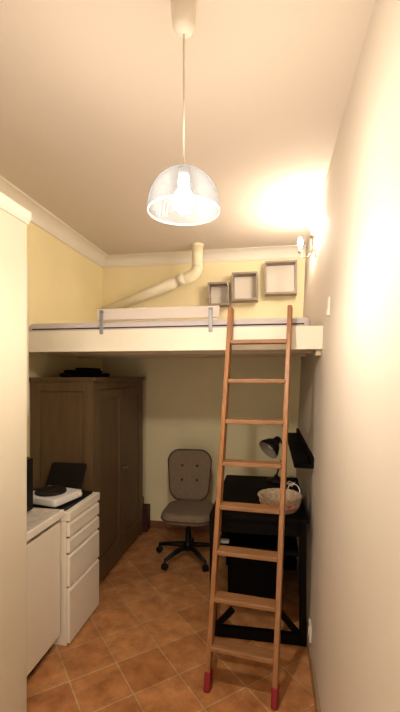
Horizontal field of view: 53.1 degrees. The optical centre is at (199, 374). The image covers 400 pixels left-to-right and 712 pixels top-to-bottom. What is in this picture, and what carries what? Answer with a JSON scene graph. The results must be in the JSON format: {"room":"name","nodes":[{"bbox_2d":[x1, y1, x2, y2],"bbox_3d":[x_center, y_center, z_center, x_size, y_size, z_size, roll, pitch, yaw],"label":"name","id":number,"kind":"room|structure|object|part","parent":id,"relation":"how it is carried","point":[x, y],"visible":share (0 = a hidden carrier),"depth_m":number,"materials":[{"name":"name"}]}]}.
{"room":"studio apartment","nodes":[
{"label":"studio apartment","id":0,"kind":"room"},
{"bbox_2d":[0,208,26,711],"bbox_3d":[-1.389,0.448,0.449,0.650,2.305,3.005,0,0,10],"label":"wall partition","id":1,"kind":"structure","parent":0,"point":[13,232],"depth_m":1.77,"materials":[{"name":"beige paint"}]},
{"bbox_2d":[0,192,30,224],"bbox_3d":[-1.379,-0.737,0.451,0.668,0.063,3.012,0,0,10],"label":"trim","id":2,"kind":"structure","parent":1,"relation":"on","point":[7,204],"depth_m":1.76,"materials":[{"name":"beige paint"}]},
{"bbox_2d":[27,222,102,457],"bbox_3d":[-1.564,0.175,1.680,0.120,2.850,5.570,0,0,10],"label":"wall","id":3,"kind":"structure","parent":0,"point":[65,286],"depth_m":3.38,"materials":[{"name":"yellow paint"}]},
{"bbox_2d":[0,175,107,267],"bbox_3d":[-1.453,-1.200,1.650,0.108,0.100,5.350,0,0,10],"label":"trim","id":4,"kind":"structure","parent":3,"relation":"attached to","point":[41,217],"depth_m":3.23,"materials":[{"name":"beige paint"}]},
{"bbox_2d":[27,528,314,711],"bbox_3d":[-0.426,1.650,1.481,2.550,0.100,5.570,0,0,10],"label":"floor","id":5,"kind":"structure","parent":0,"point":[143,648],"depth_m":2.29,"materials":[{"name":"tile"}]},
{"bbox_2d":[27,522,59,677],"bbox_3d":[-1.124,1.226,2.168,0.548,0.748,0.443,0,0,10],"label":"cabinet","id":6,"kind":"object","parent":5,"relation":"on","point":[43,550],"visible":0.45,"depth_m":2.16,"materials":[{"name":"beige paint"}]},
{"bbox_2d":[27,508,63,540],"bbox_3d":[-1.119,0.820,2.169,0.577,0.065,0.457,0,0,10],"label":"countertop","id":7,"kind":"structure","parent":6,"relation":"on","point":[38,519],"depth_m":2.21,"materials":[{"name":"stone"}]},
{"bbox_2d":[27,457,32,511],"bbox_3d":[-1.175,0.631,2.194,0.368,0.312,0.318,0,0,10],"label":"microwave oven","id":8,"kind":"object","parent":7,"relation":"on","point":[29,460],"visible":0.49,"depth_m":2.29,"materials":[{"name":"black plastic"}]},
{"bbox_2d":[54,492,99,645],"bbox_3d":[-0.995,1.206,2.614,0.538,0.788,0.427,0,0,10],"label":"drawer unit","id":9,"kind":"object","parent":5,"relation":"on","point":[79,533],"visible":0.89,"depth_m":2.47,"materials":[{"name":"beige paint"}]},
{"bbox_2d":[33,488,91,510],"bbox_3d":[-0.995,0.807,2.611,0.460,0.009,0.400,0,0,10],"label":"mat","id":10,"kind":"object","parent":9,"relation":"on","point":[66,506],"visible":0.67,"depth_m":2.49,"materials":[{"name":"black plastic"}]},
{"bbox_2d":[33,485,81,507],"bbox_3d":[-0.934,0.764,2.542,0.290,0.078,0.250,0,0,23],"label":"hot plate","id":11,"kind":"object","parent":10,"relation":"on","point":[53,496],"visible":0.86,"depth_m":2.47,"materials":[{"name":"white ceramic"}]},
{"bbox_3d":[-0.948,0.736,2.542,0.192,0.022,0.192,0,0,10],"label":"burner","id":12,"kind":"part","parent":11,"relation":"part of","materials":[{"name":"black metal"}]},
{"bbox_2d":[46,462,86,489],"bbox_3d":[-0.953,0.723,2.849,0.270,0.174,0.109,0,0,10],"label":"turntable lid","id":13,"kind":"object","parent":10,"relation":"on","point":[69,475],"visible":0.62,"depth_m":2.85,"materials":[{"name":"black plastic"}]},
{"bbox_3d":[-0.743,1.425,2.564,0.022,0.318,0.411,0,0,10],"label":"drawer","id":14,"kind":"part","parent":9,"relation":"part of","materials":[{"name":"beige paint"}]},
{"bbox_3d":[-0.743,1.159,2.564,0.022,0.185,0.411,0,0,10],"label":"drawer","id":15,"kind":"part","parent":9,"relation":"part of","materials":[{"name":"beige paint"}]},
{"bbox_3d":[-0.743,1.011,2.564,0.022,0.080,0.411,0,0,10],"label":"drawer","id":16,"kind":"part","parent":9,"relation":"part of","materials":[{"name":"beige paint"}]},
{"bbox_3d":[-0.743,0.915,2.564,0.022,0.081,0.411,0,0,10],"label":"drawer","id":17,"kind":"part","parent":9,"relation":"part of","materials":[{"name":"beige paint"}]},
{"bbox_2d":[29,377,144,582],"bbox_3d":[-0.903,0.808,3.497,0.531,1.583,1.177,0,0,10],"label":"wardrobe","id":18,"kind":"object","parent":5,"relation":"on","point":[96,422],"visible":0.77,"depth_m":3.06,"materials":[{"name":"brown wood"}]},
{"bbox_3d":[-1.017,0.823,2.946,0.496,1.555,0.018,0,0,10],"label":"panel","id":19,"kind":"part","parent":18,"relation":"part of","materials":[{"name":"brown wood"}]},
{"bbox_2d":[60,368,109,376],"bbox_3d":[-0.943,-0.021,3.312,0.260,0.075,0.460,0,0,10],"label":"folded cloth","id":20,"kind":"object","parent":18,"relation":"on","point":[78,372],"visible":0.98,"depth_m":3.13,"materials":[{"name":"black fabric"}]},
{"bbox_3d":[-0.910,0.037,3.498,0.518,0.040,1.177,0,0,10],"label":"cornice","id":21,"kind":"part","parent":18,"relation":"part of","materials":[{"name":"brown wood"}]},
{"bbox_3d":[-0.728,0.794,3.208,0.020,1.361,0.528,0,0,10],"label":"door","id":22,"kind":"part","parent":18,"relation":"part of","materials":[{"name":"brown wood"}]},
{"bbox_3d":[-0.636,0.794,3.732,0.020,1.361,0.528,0,0,10],"label":"door","id":23,"kind":"part","parent":18,"relation":"part of","materials":[{"name":"brown wood"}]},
{"bbox_2d":[143,497,149,531],"bbox_3d":[-0.637,1.422,4.139,0.218,0.356,0.125,0,0,10],"label":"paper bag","id":24,"kind":"object","parent":5,"relation":"on","point":[146,507],"visible":0.38,"depth_m":4.07,"materials":[{"name":"brown paper"}]},
{"bbox_2d":[156,449,213,571],"bbox_3d":[-0.108,1.144,3.512,0.602,0.912,0.603,0,0,10],"label":"office chair","id":25,"kind":"object","parent":5,"relation":"on","point":[189,470],"visible":0.9,"depth_m":3.62,"materials":[{"name":"grey fabric"}]},
{"bbox_3d":[-0.244,1.500,3.560,0.270,0.078,0.046,0,0,23],"label":"arm","id":26,"kind":"part","parent":25,"relation":"part of","materials":[{"name":"black plastic"}]},
{"bbox_3d":[-0.203,1.500,3.385,0.046,0.078,0.270,0,0,41],"label":"arm","id":27,"kind":"part","parent":25,"relation":"part of","materials":[{"name":"black plastic"}]},
{"bbox_3d":[-0.092,1.180,3.437,0.435,0.090,0.450,0,0,10],"label":"seat","id":28,"kind":"part","parent":25,"relation":"part of","materials":[{"name":"beige fabric"}]},
{"bbox_3d":[-0.092,0.922,3.697,0.405,0.452,0.115,0,0,10],"label":"backrest","id":29,"kind":"part","parent":25,"relation":"part of","materials":[{"name":"beige fabric"}]},
{"bbox_3d":[-0.024,1.500,3.369,0.046,0.078,0.270,0,0,-31],"label":"arm","id":30,"kind":"part","parent":25,"relation":"part of","materials":[{"name":"black plastic"}]},
{"bbox_3d":[0.045,1.500,3.535,0.270,0.078,0.046,0,0,-13],"label":"arm","id":31,"kind":"part","parent":25,"relation":"part of","materials":[{"name":"black plastic"}]},
{"bbox_2d":[203,305,292,709],"bbox_3d":[0.281,0.600,2.185,0.373,2.011,0.518,0,0,22],"label":"ladder","id":32,"kind":"object","parent":5,"relation":"on","point":[255,653],"visible":1,"depth_m":2.11,"materials":[{"name":"brown wood"}]},
{"bbox_3d":[0.115,0.576,2.219,0.028,1.961,0.436,0,0,22],"label":"rail","id":33,"kind":"part","parent":32,"relation":"part of","materials":[{"name":"brown wood"}]},
{"bbox_3d":[0.445,0.576,2.138,0.029,1.962,0.484,0,0,22],"label":"rail","id":34,"kind":"part","parent":32,"relation":"part of","materials":[{"name":"brown wood"}]},
{"bbox_2d":[228,556,276,599],"bbox_3d":[0.411,1.377,2.989,0.376,0.445,0.486,0,0,10],"label":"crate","id":35,"kind":"object","parent":5,"relation":"on","point":[251,577],"visible":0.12,"depth_m":2.76,"materials":[{"name":"black paint"}]},
{"bbox_2d":[209,475,308,646],"bbox_3d":[0.432,1.225,2.876,0.589,0.750,0.985,0,0,10],"label":"desk","id":36,"kind":"object","parent":5,"relation":"on","point":[252,530],"visible":0.61,"depth_m":2.44,"materials":[{"name":"black paint"}]},
{"bbox_3d":[0.082,1.238,2.468,0.040,0.725,0.040,0,0,10],"label":"leg","id":37,"kind":"part","parent":36,"relation":"part of","materials":[{"name":"black paint"}]},
{"bbox_2d":[221,538,228,543],"bbox_3d":[0.161,1.066,2.571,0.055,0.018,0.040,0,0,10],"label":"power adapter","id":38,"kind":"object","parent":36,"relation":"on","point":[223,540],"visible":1,"depth_m":2.56,"materials":[{"name":"beige plastic"}]},
{"bbox_3d":[0.346,1.569,2.422,0.497,0.062,0.036,0,0,10],"label":"rail","id":39,"kind":"part","parent":36,"relation":"part of","materials":[{"name":"black paint"}]},
{"bbox_2d":[220,532,298,556],"bbox_3d":[0.426,1.085,2.877,0.497,0.020,0.865,0,0,10],"label":"shelf","id":40,"kind":"object","parent":36,"relation":"attached to","point":[252,541],"depth_m":2.57,"materials":[{"name":"black paint"}]},
{"bbox_3d":[0.346,0.917,2.422,0.497,0.085,0.024,0,0,10],"label":"rail","id":41,"kind":"part","parent":36,"relation":"part of","materials":[{"name":"black paint"}]},
{"bbox_2d":[259,436,281,482],"bbox_3d":[0.572,0.661,3.132,0.161,0.377,0.336,0,0,29],"label":"desk lamp","id":42,"kind":"object","parent":36,"relation":"on","point":[270,446],"visible":0.85,"depth_m":3.09,"materials":[{"name":"black plastic"}]},
{"bbox_3d":[0.535,0.555,3.046,0.166,0.164,0.160,0,0,10],"label":"lamp shade","id":43,"kind":"part","parent":42,"relation":"part of","materials":[{"name":"black plastic"}]},
{"bbox_2d":[258,484,302,514],"bbox_3d":[0.505,0.777,2.526,0.280,0.142,0.280,0,0,10],"label":"wicker basket","id":44,"kind":"object","parent":36,"relation":"on","point":[271,496],"visible":0.78,"depth_m":2.56,"materials":[{"name":"beige wicker"}]},
{"bbox_3d":[0.506,1.569,3.333,0.497,0.062,0.036,0,0,10],"label":"rail","id":45,"kind":"part","parent":36,"relation":"part of","materials":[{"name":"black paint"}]},
{"bbox_3d":[0.507,1.249,3.344,0.537,0.578,0.014,0,0,10],"label":"panel","id":46,"kind":"part","parent":36,"relation":"part of","materials":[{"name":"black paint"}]},
{"bbox_3d":[0.770,1.238,3.287,0.040,0.725,0.040,0,0,10],"label":"leg","id":47,"kind":"part","parent":36,"relation":"part of","materials":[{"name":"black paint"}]},
{"bbox_3d":[0.611,1.238,2.375,0.040,0.725,0.040,0,0,10],"label":"leg","id":48,"kind":"part","parent":36,"relation":"part of","materials":[{"name":"black paint"}]},
{"bbox_2d":[0,0,375,254],"bbox_3d":[-0.426,-1.300,1.481,2.550,0.100,5.570,0,0,10],"label":"ceiling","id":49,"kind":"structure","parent":0,"point":[91,91],"depth_m":1.85,"materials":[{"name":"beige paint"}]},
{"bbox_2d":[147,0,219,223],"bbox_3d":[-0.054,-0.895,1.333,0.242,0.710,0.242,0,0,10],"label":"pendant lamp","id":50,"kind":"object","parent":49,"relation":"hanging from","point":[183,193],"visible":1,"depth_m":1.31,"materials":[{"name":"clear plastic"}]},
{"bbox_3d":[-0.054,-0.618,1.333,0.242,0.139,0.242,0,0,10],"label":"lamp shade","id":51,"kind":"part","parent":50,"relation":"part of","materials":[{"name":"glass"}]},
{"bbox_3d":[-0.054,-0.917,1.333,0.006,0.465,0.006,0,0,-13],"label":"cord","id":52,"kind":"part","parent":50,"relation":"part of","materials":[{"name":"beige plastic"}]},
{"bbox_3d":[-0.054,-0.589,1.333,0.068,0.097,0.068,0,0,10],"label":"bulb","id":53,"kind":"part","parent":50,"relation":"part of","materials":[{"name":"white glass"}]},
{"bbox_2d":[103,249,305,520],"bbox_3d":[0.073,0.175,4.160,2.290,2.850,0.120,0,0,10],"label":"wall","id":54,"kind":"structure","parent":0,"point":[182,397],"depth_m":4.10,"materials":[{"name":"beige paint"}]},
{"bbox_2d":[101,243,203,308],"bbox_3d":[-0.496,-0.931,3.998,1.120,0.638,0.123,0,0,19],"label":"vent duct","id":55,"kind":"object","parent":54,"relation":"attached to","point":[184,278],"visible":0.97,"depth_m":3.88,"materials":[{"name":"beige paint"}]},
{"bbox_2d":[29,326,322,358],"bbox_3d":[-0.163,-0.202,3.313,2.076,0.172,1.630,0,0,10],"label":"bed","id":56,"kind":"object","parent":54,"relation":"attached to","point":[183,342],"visible":0.96,"depth_m":2.53,"materials":[{"name":"white wood"}]},
{"bbox_2d":[97,305,219,333],"bbox_3d":[-0.273,-0.344,2.513,0.795,0.164,0.036,0,0,10],"label":"guard rail","id":57,"kind":"object","parent":56,"relation":"attached to","point":[210,312],"visible":1,"depth_m":2.51,"materials":[{"name":"white wood"}]},
{"bbox_3d":[-0.272,-0.389,2.522,0.795,0.074,0.018,0,0,10],"label":"rail panel","id":58,"kind":"part","parent":57,"relation":"part of","materials":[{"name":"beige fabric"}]},
{"bbox_2d":[29,317,309,331],"bbox_3d":[-0.129,-0.289,3.268,1.860,0.118,1.507,0,0,10],"label":"mattress","id":59,"kind":"object","parent":56,"relation":"on","point":[296,321],"visible":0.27,"depth_m":2.52,"materials":[{"name":"grey fabric"}]},
{"bbox_2d":[150,520,209,531],"bbox_3d":[-0.064,1.562,4.117,1.995,0.075,0.012,0,0,10],"label":"baseboard","id":60,"kind":"structure","parent":54,"relation":"attached to","point":[153,524],"depth_m":4.15,"materials":[{"name":"wood"}]},
{"bbox_2d":[103,244,305,267],"bbox_3d":[-0.015,-1.200,4.059,2.110,0.100,0.108,0,0,10],"label":"trim","id":61,"kind":"structure","parent":54,"relation":"attached to","point":[285,251],"depth_m":4.05,"materials":[{"name":"beige paint"}]},
{"bbox_2d":[208,282,229,306],"bbox_3d":[0.192,-0.804,4.011,0.215,0.228,0.129,0,0,10],"label":"cube shelf","id":62,"kind":"object","parent":54,"relation":"attached to","point":[218,292],"visible":0.95,"depth_m":4.06,"materials":[{"name":"beige wood"}]},
{"bbox_2d":[232,271,257,302],"bbox_3d":[0.448,-0.869,3.967,0.255,0.277,0.129,0,0,10],"label":"cube shelf","id":63,"kind":"object","parent":54,"relation":"attached to","point":[244,284],"visible":1,"depth_m":4.01,"materials":[{"name":"beige wood"}]},
{"bbox_2d":[265,260,296,296],"bbox_3d":[0.788,-0.941,3.907,0.305,0.318,0.129,0,0,10],"label":"cube shelf","id":64,"kind":"object","parent":54,"relation":"attached to","point":[280,276],"visible":1,"depth_m":3.95,"materials":[{"name":"beige wood"}]},
{"bbox_2d":[296,0,399,711],"bbox_3d":[0.582,0.175,1.319,0.243,2.850,5.400,0,0,10],"label":"wall","id":65,"kind":"structure","parent":0,"point":[349,415],"depth_m":1.35,"materials":[{"name":"beige paint"}]},
{"bbox_2d":[288,428,313,468],"bbox_3d":[0.771,0.548,3.185,0.121,0.067,1.400,0,0,10],"label":"floating shelf","id":66,"kind":"object","parent":65,"relation":"attached to","point":[302,457],"visible":0.93,"depth_m":2.86,"materials":[{"name":"black paint"}]},
{"bbox_2d":[298,220,316,257],"bbox_3d":[0.806,-0.969,2.939,0.093,0.207,0.385,0,0,0],"label":"wall sconce","id":67,"kind":"object","parent":65,"relation":"attached to","point":[312,224],"visible":1,"depth_m":2.90,"materials":[{"name":"gold metal"}]},
{"bbox_3d":[0.780,-1.037,3.112,0.040,0.070,0.039,0,0,10],"label":"bulb","id":68,"kind":"part","parent":67,"relation":"part of","materials":[{"name":"white glass"}]},
{"bbox_3d":[0.796,-0.914,2.848,0.040,0.080,0.171,0,0,22],"label":"arm","id":69,"kind":"part","parent":67,"relation":"part of","materials":[{"name":"gold metal"}]},
{"bbox_2d":[310,230,314,238],"bbox_3d":[0.779,-0.973,2.767,0.040,0.056,0.039,0,0,10],"label":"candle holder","id":70,"kind":"object","parent":67,"relation":"on","point":[312,235],"depth_m":2.76,"materials":[{"name":"gold metal"}]},
{"bbox_3d":[0.779,-1.037,2.767,0.040,0.070,0.039,0,0,10],"label":"bulb","id":71,"kind":"part","parent":67,"relation":"part of","materials":[{"name":"white glass"}]},
{"bbox_3d":[0.843,-0.930,2.918,0.014,0.130,0.044,0,0,10],"label":"wall plate","id":72,"kind":"part","parent":67,"relation":"part of","materials":[{"name":"gold metal"}]},
{"bbox_2d":[296,557,320,711],"bbox_3d":[0.453,1.562,1.310,0.015,0.075,5.338,0,0,10],"label":"baseboard","id":73,"kind":"structure","parent":65,"relation":"attached to","point":[309,649],"depth_m":2.09,"materials":[{"name":"brown tile"}]},
{"bbox_2d":[308,619,311,642],"bbox_3d":[0.629,1.465,2.291,0.016,0.090,0.080,0,0,10],"label":"wall socket","id":74,"kind":"object","parent":65,"relation":"attached to","point":[309,623],"visible":1,"depth_m":2.26,"materials":[{"name":"beige plastic"}]},
{"bbox_2d":[326,296,330,316],"bbox_3d":[0.674,-0.360,2.105,0.020,0.100,0.044,0,0,10],"label":"light switch","id":75,"kind":"object","parent":65,"relation":"attached to","point":[329,297],"visible":1,"depth_m":2.08,"materials":[{"name":"beige plastic"}]}
]}

